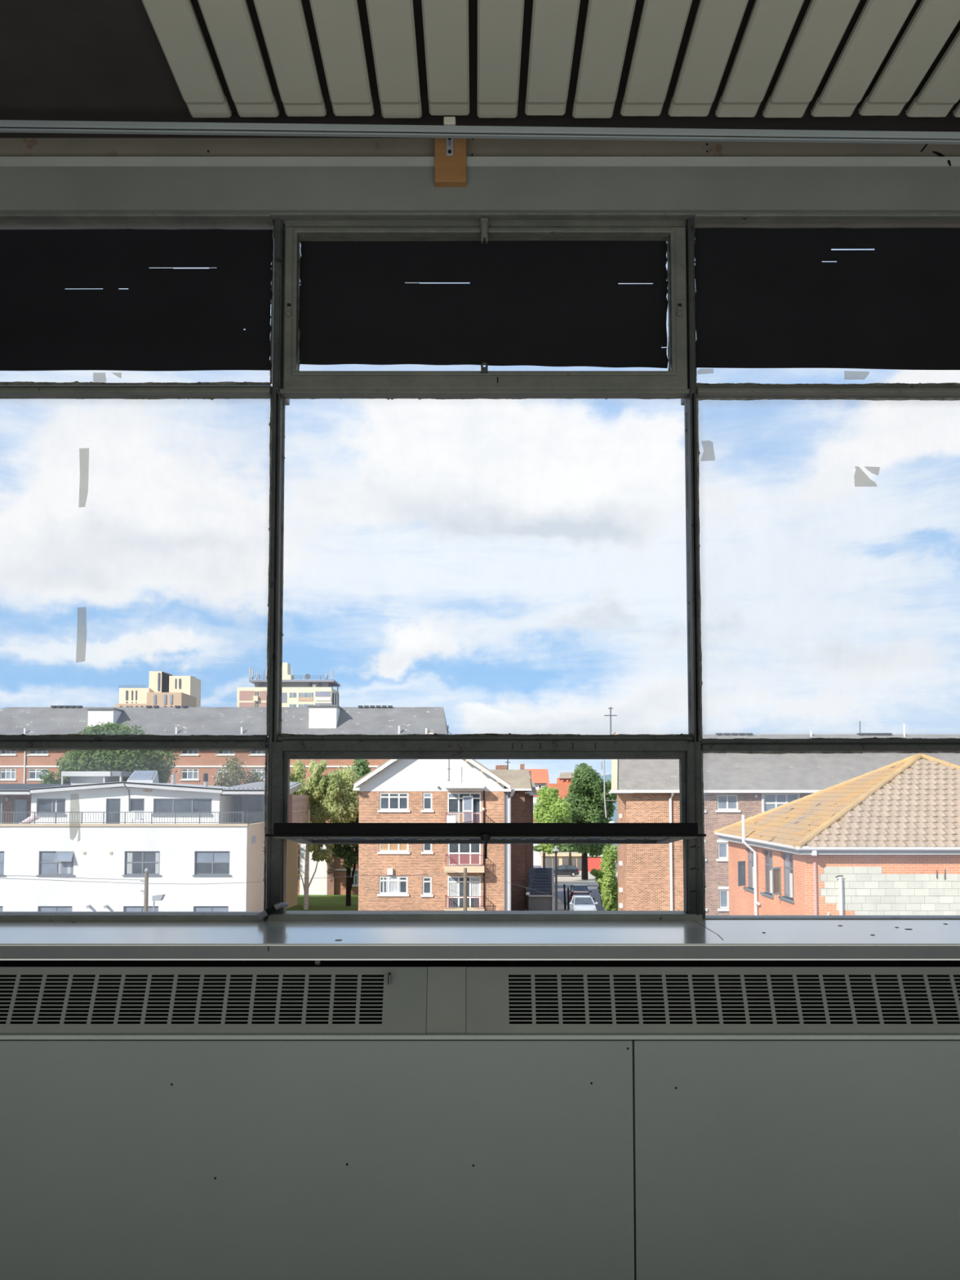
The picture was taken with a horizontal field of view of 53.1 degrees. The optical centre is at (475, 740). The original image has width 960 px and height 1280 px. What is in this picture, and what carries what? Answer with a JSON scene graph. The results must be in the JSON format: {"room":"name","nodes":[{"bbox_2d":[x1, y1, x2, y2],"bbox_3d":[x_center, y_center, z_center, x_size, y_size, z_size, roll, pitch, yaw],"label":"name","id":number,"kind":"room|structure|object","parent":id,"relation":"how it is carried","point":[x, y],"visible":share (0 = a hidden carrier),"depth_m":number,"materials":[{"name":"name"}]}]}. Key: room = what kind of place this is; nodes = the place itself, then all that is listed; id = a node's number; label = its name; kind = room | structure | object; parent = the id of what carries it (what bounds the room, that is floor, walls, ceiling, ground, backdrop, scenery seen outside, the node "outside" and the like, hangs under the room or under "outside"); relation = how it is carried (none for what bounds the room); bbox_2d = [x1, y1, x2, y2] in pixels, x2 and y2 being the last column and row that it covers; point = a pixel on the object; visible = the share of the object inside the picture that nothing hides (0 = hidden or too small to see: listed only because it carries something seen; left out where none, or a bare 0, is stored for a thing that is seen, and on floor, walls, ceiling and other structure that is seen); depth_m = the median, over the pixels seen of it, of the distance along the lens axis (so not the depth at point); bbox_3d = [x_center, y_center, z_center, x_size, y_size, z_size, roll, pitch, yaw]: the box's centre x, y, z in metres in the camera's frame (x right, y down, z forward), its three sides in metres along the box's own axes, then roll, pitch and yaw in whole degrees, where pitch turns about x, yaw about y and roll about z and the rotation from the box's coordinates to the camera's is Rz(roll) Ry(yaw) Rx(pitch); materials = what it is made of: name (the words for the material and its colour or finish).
{"room":"empty office room","nodes":[
{"label":"empty office room","id":0,"kind":"room"},
{"bbox_2d":[0,960,959,1279],"bbox_3d":[0.300,1.099,2.590,7.800,1.089,0.506,0,-3,0],"label":"wall","id":1,"kind":"structure","parent":0,"point":[120,1159],"depth_m":2.34,"materials":[{"name":"grey"}]},
{"bbox_2d":[0,212,274,921],"bbox_3d":[-2.098,-0.535,2.827,3.005,2.111,0.133,0,-3,0],"label":"window","id":2,"kind":"structure","parent":1,"relation":"in","point":[15,389],"depth_m":2.81,"materials":[{"name":"grey paint"}]},
{"bbox_2d":[69,793,80,841],"bbox_3d":[-1.163,0.225,2.791,0.033,0.141,0.001,0,-3,0],"label":"scrap","id":3,"kind":"object","parent":2,"relation":"attached to","point":[74,815],"visible":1,"depth_m":2.79,"materials":[{"name":"paper"}]},
{"bbox_2d":[75,607,86,662],"bbox_3d":[-1.156,-0.309,2.820,0.030,0.164,0.001,0,-3,0],"label":"scrap","id":4,"kind":"object","parent":2,"relation":"attached to","point":[82,611],"visible":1,"depth_m":2.82,"materials":[{"name":"paper"}]},
{"bbox_2d":[78,448,88,507],"bbox_3d":[-1.161,-0.777,2.846,0.030,0.180,0.001,0,-3,0],"label":"scrap","id":5,"kind":"object","parent":2,"relation":"attached to","point":[83,452],"visible":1,"depth_m":2.85,"materials":[{"name":"paper"}]},
{"bbox_2d":[93,373,106,382],"bbox_3d":[-1.119,-1.081,2.863,0.040,0.028,0.001,0,-3,0],"label":"scrap","id":6,"kind":"object","parent":2,"relation":"attached to","point":[97,377],"visible":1,"depth_m":2.86,"materials":[{"name":"paper"}]},
{"bbox_2d":[112,373,121,377],"bbox_3d":[-1.070,-1.086,2.863,0.031,0.018,0.001,0,-3,0],"label":"scrap","id":7,"kind":"object","parent":2,"relation":"attached to","point":[118,375],"visible":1,"depth_m":2.86,"materials":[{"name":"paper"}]},
{"bbox_2d":[0,228,272,371],"bbox_3d":[-1.949,-1.311,2.862,2.687,0.437,0.008,0,-3,0],"label":"sheet","id":8,"kind":"object","parent":2,"relation":"attached to","point":[167,318],"visible":1,"depth_m":2.86,"materials":[{"name":"black plastic"}]},
{"bbox_2d":[0,967,427,1034],"bbox_3d":[-0.959,0.651,2.403,1.673,0.154,0.074,0,-3,0],"label":"vent grille","id":9,"kind":"object","parent":1,"relation":"attached to","point":[404,997],"visible":1,"depth_m":2.40,"materials":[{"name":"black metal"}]},
{"bbox_2d":[426,966,466,1034],"bbox_3d":[-0.073,0.651,2.404,0.097,0.154,0.074,0,-3,0],"label":"strip","id":10,"kind":"object","parent":1,"relation":"attached to","point":[446,985],"visible":1,"depth_m":2.40,"materials":[{"name":"grey metal"}]},
{"bbox_2d":[0,920,959,964],"bbox_3d":[0.300,0.543,2.570,7.800,0.082,0.528,0,-3,0],"label":"sill","id":11,"kind":"structure","parent":1,"relation":"on","point":[704,940],"depth_m":2.37,"materials":[{"name":"grey paint"}]},
{"bbox_2d":[257,902,288,919],"bbox_3d":[-0.569,0.479,2.698,0.086,0.047,0.026,1,-3,-22],"label":"stay","id":12,"kind":"object","parent":11,"relation":"on","point":[272,908],"visible":1,"depth_m":2.69,"materials":[{"name":"metal"}]},
{"bbox_2d":[0,1033,959,1039],"bbox_3d":[0.300,0.728,2.361,7.800,0.011,0.020,0,-3,0],"label":"trim","id":13,"kind":"structure","parent":1,"relation":"attached to","point":[2,1037],"depth_m":2.35,"materials":[{"name":"paint"}]},
{"bbox_2d":[265,212,706,920],"bbox_3d":[0.022,-0.523,2.828,1.245,2.087,0.476,0,-3,0],"label":"window","id":14,"kind":"structure","parent":1,"relation":"in","point":[679,381],"depth_m":2.81,"materials":[{"name":"grey paint"}]},
{"bbox_2d":[298,240,668,368],"bbox_3d":[0.023,-1.302,2.866,1.101,0.396,0.008,0,-3,0],"label":"sheet","id":15,"kind":"object","parent":14,"relation":"attached to","point":[524,303],"visible":1,"depth_m":2.87,"materials":[{"name":"black plastic"}]},
{"bbox_2d":[466,967,959,1034],"bbox_3d":[0.876,0.651,2.403,1.798,0.154,0.074,0,-3,0],"label":"vent grille","id":16,"kind":"object","parent":1,"relation":"attached to","point":[487,1005],"visible":1,"depth_m":2.40,"materials":[{"name":"grey metal"}]},
{"bbox_2d":[693,212,959,919],"bbox_3d":[2.421,-0.530,2.827,3.558,2.122,0.133,0,-3,0],"label":"window","id":17,"kind":"structure","parent":1,"relation":"in","point":[704,391],"depth_m":2.82,"materials":[{"name":"grey paint"}]},
{"bbox_2d":[697,368,713,374],"bbox_3d":[0.685,-1.098,2.863,0.048,0.018,0.001,0,-3,0],"label":"scrap","id":18,"kind":"object","parent":17,"relation":"attached to","point":[700,371],"visible":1,"depth_m":2.86,"materials":[{"name":"paper"}]},
{"bbox_2d":[700,440,715,461],"bbox_3d":[0.688,-0.858,2.850,0.045,0.063,0.001,0,-3,0],"label":"scrap","id":19,"kind":"object","parent":17,"relation":"attached to","point":[708,455],"visible":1,"depth_m":2.85,"materials":[{"name":"paper"}]},
{"bbox_2d":[694,227,959,369],"bbox_3d":[2.271,-1.310,2.862,3.242,0.443,0.008,0,-3,0],"label":"sheet","id":20,"kind":"object","parent":17,"relation":"attached to","point":[765,298],"visible":0.99,"depth_m":2.86,"materials":[{"name":"black plastic"}]},
{"bbox_2d":[844,370,869,379],"bbox_3d":[1.135,-1.087,2.863,0.075,0.026,0.001,0,-3,0],"label":"scrap","id":21,"kind":"object","parent":17,"relation":"attached to","point":[847,375],"visible":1,"depth_m":2.86,"materials":[{"name":"paper"}]},
{"bbox_2d":[853,466,877,486],"bbox_3d":[1.155,-0.780,2.846,0.069,0.061,0.001,0,-3,0],"label":"scrap","id":22,"kind":"object","parent":17,"relation":"attached to","point":[861,479],"visible":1,"depth_m":2.85,"materials":[{"name":"paper"}]},
{"bbox_2d":[863,466,879,475],"bbox_3d":[1.174,-0.797,2.847,0.048,0.028,0.001,0,-3,0],"label":"scrap","id":23,"kind":"object","parent":17,"relation":"attached to","point":[875,470],"visible":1,"depth_m":2.85,"materials":[{"name":"paper"}]},
{"bbox_2d":[0,0,959,137],"bbox_3d":[0.300,-2.075,-0.772,8.040,0.301,7.670,0,-3,0],"label":"ceiling","id":24,"kind":"structure","parent":0,"point":[894,65],"depth_m":2.50,"materials":[{"name":"grey paint"}]},
{"bbox_2d":[0,116,959,144],"bbox_3d":[0.028,-1.646,2.617,3.005,0.072,0.054,0,-3,0],"label":"rail","id":25,"kind":"object","parent":24,"relation":"hanging from","point":[449,130],"visible":1,"depth_m":2.60,"materials":[{"name":"metal"}]},
{"bbox_2d":[0,137,959,229],"bbox_3d":[0.300,-1.659,2.878,7.800,0.232,0.154,0,-3,0],"label":"wall","id":26,"kind":"structure","parent":24,"relation":"attached to","point":[37,175],"depth_m":2.81,"materials":[{"name":"grey paint"}]},
{"bbox_2d":[434,137,466,186],"bbox_3d":[-0.073,-1.698,2.807,0.092,0.165,0.052,0,-3,0],"label":"block","id":27,"kind":"object","parent":26,"relation":"attached to","point":[450,153],"visible":0.66,"depth_m":2.79,"materials":[{"name":"wood"}]},
{"label":"outside","id":28,"kind":"structure","parent":0,"visible":0},
{"bbox_2d":[600,773,617,850],"bbox_3d":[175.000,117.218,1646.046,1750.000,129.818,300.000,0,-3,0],"label":"building","id":29,"kind":"structure","parent":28,"point":[607,777],"depth_m":1529.73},
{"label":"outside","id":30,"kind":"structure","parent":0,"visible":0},
{"bbox_2d":[115,671,200,706],"bbox_3d":[-103.870,7.326,312.945,23.372,59.962,26.250,0,-3,0],"label":"tower block","id":31,"kind":"object","parent":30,"point":[165,689],"visible":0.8,"depth_m":309.91,"materials":[{"name":"beige concrete"}]},
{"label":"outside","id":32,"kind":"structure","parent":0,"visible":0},
{"bbox_2d":[236,662,340,706],"bbox_3d":[-49.898,6.632,257.625,25.386,55.269,14.800,0,-3,0],"label":"tower block","id":33,"kind":"object","parent":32,"point":[295,693],"visible":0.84,"depth_m":252.08,"materials":[{"name":"beige concrete"}]},
{"bbox_2d":[254,682,332,687],"bbox_3d":[-49.126,-14.519,260.041,19.589,2.015,8.300,0,-3,0],"label":"railing","id":34,"kind":"object","parent":33,"relation":"on","point":[256,684],"depth_m":256.17,"materials":[{"name":"white metal"}]},
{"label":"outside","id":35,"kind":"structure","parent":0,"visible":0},
{"bbox_2d":[554,870,617,885],"bbox_3d":[16.495,19.960,141.116,17.798,3.050,60.000,0,-3,0],"label":"forecourt","id":36,"kind":"structure","parent":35,"point":[567,880],"depth_m":124.79,"materials":[{"name":"concrete"}]},
{"bbox_2d":[533,785,572,867],"bbox_3d":[9.541,11.662,119.481,5.217,12.141,7.856,0,-3,0],"label":"tree","id":37,"kind":"object","parent":36,"relation":"on","point":[548,809],"visible":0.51,"depth_m":118.15,"materials":[{"name":"green plant"}]},
{"bbox_2d":[538,852,582,871],"bbox_3d":[14.918,21.156,167.541,7.324,2.965,5.500,0,-3,0],"label":"building","id":38,"kind":"structure","parent":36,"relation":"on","point":[562,858],"depth_m":165.12,"materials":[{"name":"beige paint"}]},
{"bbox_2d":[554,864,578,876],"bbox_3d":[12.581,18.908,139.171,4.644,1.714,2.167,0,-3,0],"label":"suv","id":39,"kind":"object","parent":36,"relation":"on","point":[564,869],"visible":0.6,"depth_m":138.33,"materials":[{"name":"grey paint"}]},
{"bbox_2d":[533,844,613,865],"bbox_3d":[17.648,18.700,163.315,15.162,5.905,28.770,0,-3,0],"label":"tree","id":40,"kind":"object","parent":36,"relation":"on","point":[562,847],"visible":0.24,"depth_m":171.11,"materials":[{"name":"green plant"}]},
{"bbox_2d":[564,762,617,879],"bbox_3d":[15.149,10.747,127.998,7.921,15.706,10.196,0,-3,0],"label":"tree","id":41,"kind":"object","parent":36,"relation":"on","point":[585,796],"visible":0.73,"depth_m":125.61,"materials":[{"name":"green plant"}]},
{"bbox_2d":[587,853,615,871],"bbox_3d":[20.855,20.739,162.756,5.347,2.872,3.900,0,-3,0],"label":"garage","id":42,"kind":"structure","parent":36,"relation":"on","point":[593,863],"depth_m":161.09,"materials":[{"name":"red"}]},
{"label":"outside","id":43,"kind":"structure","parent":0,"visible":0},
{"bbox_2d":[533,862,617,911],"bbox_3d":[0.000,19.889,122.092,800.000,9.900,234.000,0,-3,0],"label":"ground","id":44,"kind":"structure","parent":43,"point":[594,893],"depth_m":92.98,"materials":[{"name":"grey asphalt"}]},
{"bbox_2d":[140,867,148,911],"bbox_3d":[-15.723,8.396,45.608,0.379,4.646,0.237,0,-3,0],"label":"telegraph pole","id":45,"kind":"object","parent":44,"relation":"on","point":[146,870],"visible":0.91,"depth_m":45.62,"materials":[{"name":"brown wood"}]},
{"bbox_2d":[0,875,135,879],"bbox_3d":[-19.530,6.429,45.064,7.828,0.412,0.746,1,-3,-15],"label":"overhead cable","id":46,"kind":"object","parent":45,"relation":"attached to","point":[0,875],"visible":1,"depth_m":45.49,"materials":[{"name":"grey paint"}]},
{"bbox_2d":[4,878,142,884],"bbox_3d":[-19.527,6.556,45.057,7.828,0.484,0.746,1,-3,-15],"label":"overhead cable","id":47,"kind":"object","parent":45,"relation":"attached to","point":[4,878],"visible":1,"depth_m":45.32,"materials":[{"name":"grey paint"}]},
{"bbox_2d":[148,875,357,884],"bbox_3d":[-10.985,7.475,51.417,0.872,0.695,14.791,-2,-4,36],"label":"overhead cable","id":48,"kind":"object","parent":45,"relation":"attached to","point":[351,876],"visible":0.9,"depth_m":49.35,"materials":[{"name":"grey paint"}]},
{"bbox_2d":[0,770,311,911],"bbox_3d":[-27.161,7.417,68.221,29.811,10.586,17.750,0,-3,0],"label":"building","id":49,"kind":"structure","parent":44,"relation":"on","point":[188,840],"depth_m":59.77,"materials":[{"name":"white paint"}]},
{"bbox_2d":[19,813,39,823],"bbox_3d":[-28.593,5.263,61.003,1.872,1.155,0.400,0,-3,0],"label":"parasol","id":50,"kind":"object","parent":49,"relation":"on","point":[36,815],"visible":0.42,"depth_m":60.86,"materials":[{"name":"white fabric"}]},
{"bbox_2d":[54,800,57,812],"bbox_3d":[-27.929,4.408,63.968,0.115,0.876,0.008,0,-3,0],"label":"curtain","id":51,"kind":"object","parent":49,"relation":"hanging from","point":[55,801],"depth_m":63.97,"materials":[{"name":"white fabric"}]},
{"bbox_2d":[58,862,61,873],"bbox_3d":[-25.862,7.641,59.804,0.151,1.315,0.008,0,-3,0],"label":"curtain","id":52,"kind":"object","parent":49,"relation":"hanging from","point":[60,864],"depth_m":59.79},
{"bbox_2d":[53,851,73,862],"bbox_3d":[-25.506,7.204,59.554,1.078,0.621,0.380,0,-3,0],"label":"window pane","id":53,"kind":"object","parent":49,"relation":"attached to","point":[60,856],"depth_m":59.54,"materials":[{"name":"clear glass"}]},
{"bbox_2d":[66,862,71,873],"bbox_3d":[-25.291,7.641,59.804,0.216,1.315,0.008,0,-3,0],"label":"curtain","id":54,"kind":"object","parent":49,"relation":"hanging from","point":[68,864],"depth_m":59.79,"materials":[{"name":"white fabric"}]},
{"bbox_2d":[126,852,132,873],"bbox_3d":[-21.532,7.641,59.804,0.329,1.315,0.008,0,-3,0],"label":"curtain","id":55,"kind":"object","parent":49,"relation":"hanging from","point":[129,855],"depth_m":59.80,"materials":[{"name":"white fabric"}]},
{"bbox_2d":[131,810,143,823],"bbox_3d":[-21.872,5.072,62.225,0.560,0.950,0.580,0,-3,0],"label":"chair","id":56,"kind":"object","parent":49,"relation":"on","point":[135,814],"visible":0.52,"depth_m":62.46,"materials":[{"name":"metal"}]},
{"bbox_2d":[155,852,159,873],"bbox_3d":[-19.812,7.641,59.804,0.219,1.315,0.008,0,-3,0],"label":"curtain","id":57,"kind":"object","parent":49,"relation":"hanging from","point":[157,854],"depth_m":59.80,"materials":[{"name":"white fabric"}]},
{"bbox_2d":[151,893,165,911],"bbox_3d":[-16.364,9.455,49.555,0.568,2.964,0.400,0,-3,0],"label":"floodlight pole","id":58,"kind":"object","parent":44,"relation":"on","point":[158,897],"visible":0.57,"depth_m":49.43,"materials":[{"name":"silver metal"}]},
{"bbox_2d":[0,705,448,894],"bbox_3d":[-31.134,5.767,96.980,57.216,18.541,11.500,0,-3,0],"label":"apartment building","id":59,"kind":"structure","parent":44,"relation":"on","point":[15,766],"depth_m":94.45,"materials":[{"name":"red brick"}]},
{"bbox_2d":[50,705,392,706],"bbox_3d":[-25.721,-3.407,97.535,34.544,0.160,0.600,0,-3,0],"label":"roof ridge","id":60,"kind":"object","parent":59,"relation":"attached to","point":[51,705],"depth_m":97.23,"materials":[{"name":"stone"}]},
{"bbox_2d":[353,730,537,911],"bbox_3d":[-1.472,6.972,75.731,12.695,13.599,30.000,0,-3,0],"label":"flats","id":61,"kind":"structure","parent":44,"relation":"on","point":[397,790],"depth_m":61.76,"materials":[{"name":"red brick"}]},
{"bbox_2d":[382,877,384,892],"bbox_3d":[-5.916,9.292,61.677,0.110,0.942,0.008,0,-3,0],"label":"curtain","id":62,"kind":"object","parent":61,"relation":"hanging from","point":[383,877],"depth_m":61.67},
{"bbox_2d":[386,877,387,892],"bbox_3d":[-5.678,9.292,61.677,0.147,0.942,0.008,0,-3,0],"label":"curtain","id":63,"kind":"object","parent":61,"relation":"hanging from","point":[386,877],"depth_m":61.67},
{"bbox_2d":[447,759,451,781],"bbox_3d":[-1.691,1.772,61.063,0.258,1.637,0.142,0,-3,0],"label":"tv aerial","id":64,"kind":"object","parent":61,"relation":"attached to","point":[449,759],"visible":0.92,"depth_m":61.07,"materials":[{"name":"grey metal"}]},
{"bbox_2d":[462,867,466,911],"bbox_3d":[-0.585,8.962,51.586,0.260,4.174,0.237,0,-3,0],"label":"telegraph pole","id":65,"kind":"object","parent":44,"relation":"on","point":[464,902],"visible":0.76,"depth_m":51.56,"materials":[{"name":"brown wood"}]},
{"bbox_2d":[358,874,459,875],"bbox_3d":[-3.619,7.680,54.855,8.791,0.596,0.556,-3,-4,43],"label":"overhead cable","id":66,"kind":"object","parent":65,"relation":"attached to","point":[442,874],"visible":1,"depth_m":55.97,"materials":[{"name":"grey paint"}]},
{"bbox_2d":[467,875,549,894],"bbox_3d":[2.029,8.734,57.664,0.291,2.326,13.198,-1,-3,25],"label":"overhead cable","id":67,"kind":"object","parent":65,"relation":"attached to","point":[468,875],"visible":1,"depth_m":57.29,"materials":[{"name":"grey paint"}]},
{"bbox_2d":[524,768,549,865],"bbox_3d":[12.772,16.619,210.104,6.444,20.602,14.600,0,-3,0],"label":"apartment building","id":68,"kind":"structure","parent":44,"relation":"on","point":[540,776],"depth_m":204.79,"materials":[{"name":"brick"}]},
{"bbox_2d":[546,772,577,852],"bbox_3d":[22.141,18.951,238.819,9.022,22.101,9.000,0,-3,0],"label":"house","id":69,"kind":"structure","parent":44,"relation":"on","point":[562,784],"depth_m":234.79,"materials":[{"name":"tile"}]},
{"bbox_2d":[568,884,591,896],"bbox_3d":[8.487,12.597,78.407,1.843,1.619,4.139,0,-3,0],"label":"car","id":70,"kind":"object","parent":44,"relation":"on","point":[574,886],"visible":0.24,"depth_m":78.01,"materials":[{"name":"grey paint"}]},
{"bbox_2d":[567,890,595,909],"bbox_3d":[7.626,11.766,69.840,1.911,1.521,3.937,0,-3,0],"label":"car","id":71,"kind":"object","parent":44,"relation":"on","point":[573,892],"visible":0.23,"depth_m":69.59,"materials":[{"name":"red paint"}]},
{"bbox_2d":[568,895,598,911],"bbox_3d":[7.233,11.276,64.960,1.910,1.489,3.937,0,-3,0],"label":"car","id":72,"kind":"object","parent":44,"relation":"on","point":[577,902],"visible":0.59,"depth_m":64.25,"materials":[{"name":"silver metal"}]},
{"bbox_2d":[574,909,595,911],"bbox_3d":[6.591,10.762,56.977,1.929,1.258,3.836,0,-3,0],"label":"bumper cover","id":73,"kind":"object","parent":44,"relation":"on","point":[575,909],"visible":0.08,"depth_m":57.51,"materials":[{"name":"white paint"}]},
{"bbox_2d":[589,844,617,911],"bbox_3d":[9.528,10.286,69.511,2.088,5.540,3.180,-1,-3,24],"label":"flowering bush","id":74,"kind":"object","parent":44,"relation":"on","point":[606,879],"visible":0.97,"depth_m":68.86,"materials":[{"name":"green plant"}]},
{"bbox_2d":[608,724,959,915],"bbox_3d":[22.666,5.208,58.126,30.373,12.388,9.752,0,-3,0],"label":"apartment building","id":75,"kind":"structure","parent":44,"relation":"on","point":[651,876],"depth_m":53.91,"materials":[{"name":"orange brick"}]},
{"bbox_2d":[600,759,613,817],"bbox_3d":[8.586,2.813,61.939,1.009,4.362,0.097,0,-3,0],"label":"mast","id":76,"kind":"object","parent":75,"relation":"attached to","point":[605,800],"visible":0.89,"depth_m":61.90,"materials":[{"name":"silver metal"}]},
{"bbox_2d":[604,706,617,734],"bbox_3d":[8.167,-1.091,58.052,0.768,1.825,0.422,0,-3,0],"label":"tv aerial","id":77,"kind":"object","parent":75,"relation":"attached to","point":[610,708],"visible":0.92,"depth_m":58.13,"materials":[{"name":"grey paint"}]},
{"bbox_2d":[715,733,892,734],"bbox_3d":[19.955,-0.377,58.509,10.609,0.090,0.400,0,-3,0],"label":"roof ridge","id":78,"kind":"object","parent":75,"relation":"attached to","point":[715,733],"depth_m":58.32,"materials":[{"name":"stone"}]},
{"bbox_2d":[713,753,959,915],"bbox_3d":[15.611,5.241,33.162,12.550,9.579,9.943,0,-3,0],"label":"house","id":79,"kind":"structure","parent":44,"relation":"on","point":[885,840],"depth_m":29.65,"materials":[{"name":"orange brick"}]},
{"bbox_2d":[752,866,754,888],"bbox_3d":[9.961,4.914,34.422,0.050,0.750,0.150,0,-3,0],"label":"curtain","id":80,"kind":"object","parent":79,"relation":"hanging from","point":[753,867],"depth_m":34.42,"materials":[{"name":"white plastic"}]},
{"bbox_2d":[769,870,772,893],"bbox_3d":[9.961,4.772,32.380,0.050,0.750,0.150,0,-3,0],"label":"curtain","id":81,"kind":"object","parent":79,"relation":"hanging from","point":[771,871],"depth_m":32.33,"materials":[{"name":"white fabric"}]},
{"bbox_2d":[789,873,792,897],"bbox_3d":[9.961,4.584,30.340,0.050,0.750,0.150,0,-3,0],"label":"curtain","id":82,"kind":"object","parent":79,"relation":"hanging from","point":[790,874],"depth_m":30.28,"materials":[{"name":"white fabric"}]},
{"bbox_2d":[811,850,817,855],"bbox_3d":[10.007,3.310,28.441,0.120,0.200,0.140,0,-3,0],"label":"outlet","id":83,"kind":"object","parent":79,"relation":"attached to","point":[813,852],"depth_m":28.37,"materials":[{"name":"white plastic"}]},
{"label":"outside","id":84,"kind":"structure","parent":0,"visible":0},
{"bbox_2d":[285,894,358,911],"bbox_3d":[-23.605,13.342,78.385,32.791,1.350,26.000,0,-3,0],"label":"lawn","id":85,"kind":"structure","parent":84,"point":[316,902],"depth_m":77.54,"materials":[{"name":"green plant"}]},
{"bbox_2d":[38,721,179,791],"bbox_3d":[-31.065,6.063,81.721,11.629,15.374,8.479,0,-3,0],"label":"broadleaf tree","id":86,"kind":"object","parent":85,"relation":"on","point":[131,761],"visible":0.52,"depth_m":80.08,"materials":[{"name":"green plant"}]},
{"bbox_2d":[211,754,265,794],"bbox_3d":[-20.088,7.406,80.855,4.559,12.497,4.582,0,-3,0],"label":"sparse tree","id":87,"kind":"object","parent":85,"relation":"on","point":[233,770],"visible":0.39,"depth_m":80.45,"materials":[{"name":"green plant"}]},
{"bbox_2d":[289,759,311,822],"bbox_3d":[-15.487,7.591,81.825,3.352,12.333,3.976,0,-3,0],"label":"birch tree","id":88,"kind":"object","parent":85,"relation":"on","point":[300,775],"visible":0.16,"depth_m":81.58,"materials":[{"name":"green plant"}]},
{"bbox_2d":[297,759,360,909],"bbox_3d":[-11.070,7.096,72.899,5.026,11.347,4.252,3,-4,-43],"label":"birch tree","id":89,"kind":"object","parent":85,"relation":"on","point":[332,796],"visible":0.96,"depth_m":71.77,"materials":[{"name":"green plant"}]},
{"bbox_2d":[330,759,370,906],"bbox_3d":[-9.447,7.095,76.799,3.849,12.172,5.269,-1,-3,20],"label":"shade tree","id":90,"kind":"object","parent":85,"relation":"on","point":[345,851],"visible":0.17,"depth_m":75.38,"materials":[{"name":"green plant"}]},
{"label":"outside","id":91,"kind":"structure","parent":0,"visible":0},
{"bbox_2d":[524,896,568,911],"bbox_3d":[5.167,13.495,76.875,4.160,2.200,55.000,0,-3,0],"label":"path","id":92,"kind":"structure","parent":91,"point":[560,904],"depth_m":74.77,"materials":[{"name":"concrete"}]},
{"bbox_2d":[524,867,554,911],"bbox_3d":[4.537,10.507,67.975,2.255,3.288,6.100,0,-3,0],"label":"shed","id":93,"kind":"object","parent":92,"relation":"on","point":[540,879],"visible":0.96,"depth_m":66.18,"materials":[{"name":"grey paint"}]},
{"bbox_2d":[551,845,559,911],"bbox_3d":[4.822,8.864,57.600,0.480,5.030,0.468,0,-3,0],"label":"street lamp","id":94,"kind":"object","parent":92,"relation":"on","point":[556,849],"visible":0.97,"depth_m":57.57,"materials":[{"name":"grey metal"}]},
{"bbox_2d":[563,884,566,909],"bbox_3d":[6.630,11.674,71.466,0.190,1.942,0.140,0,-3,0],"label":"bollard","id":95,"kind":"object","parent":92,"relation":"on","point":[564,887],"visible":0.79,"depth_m":71.42,"materials":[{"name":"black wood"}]},
{"bbox_2d":[567,887,569,910],"bbox_3d":[6.718,11.544,69.471,0.190,1.782,0.140,0,-3,0],"label":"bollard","id":96,"kind":"object","parent":92,"relation":"on","point":[568,900],"visible":0.64,"depth_m":69.42,"materials":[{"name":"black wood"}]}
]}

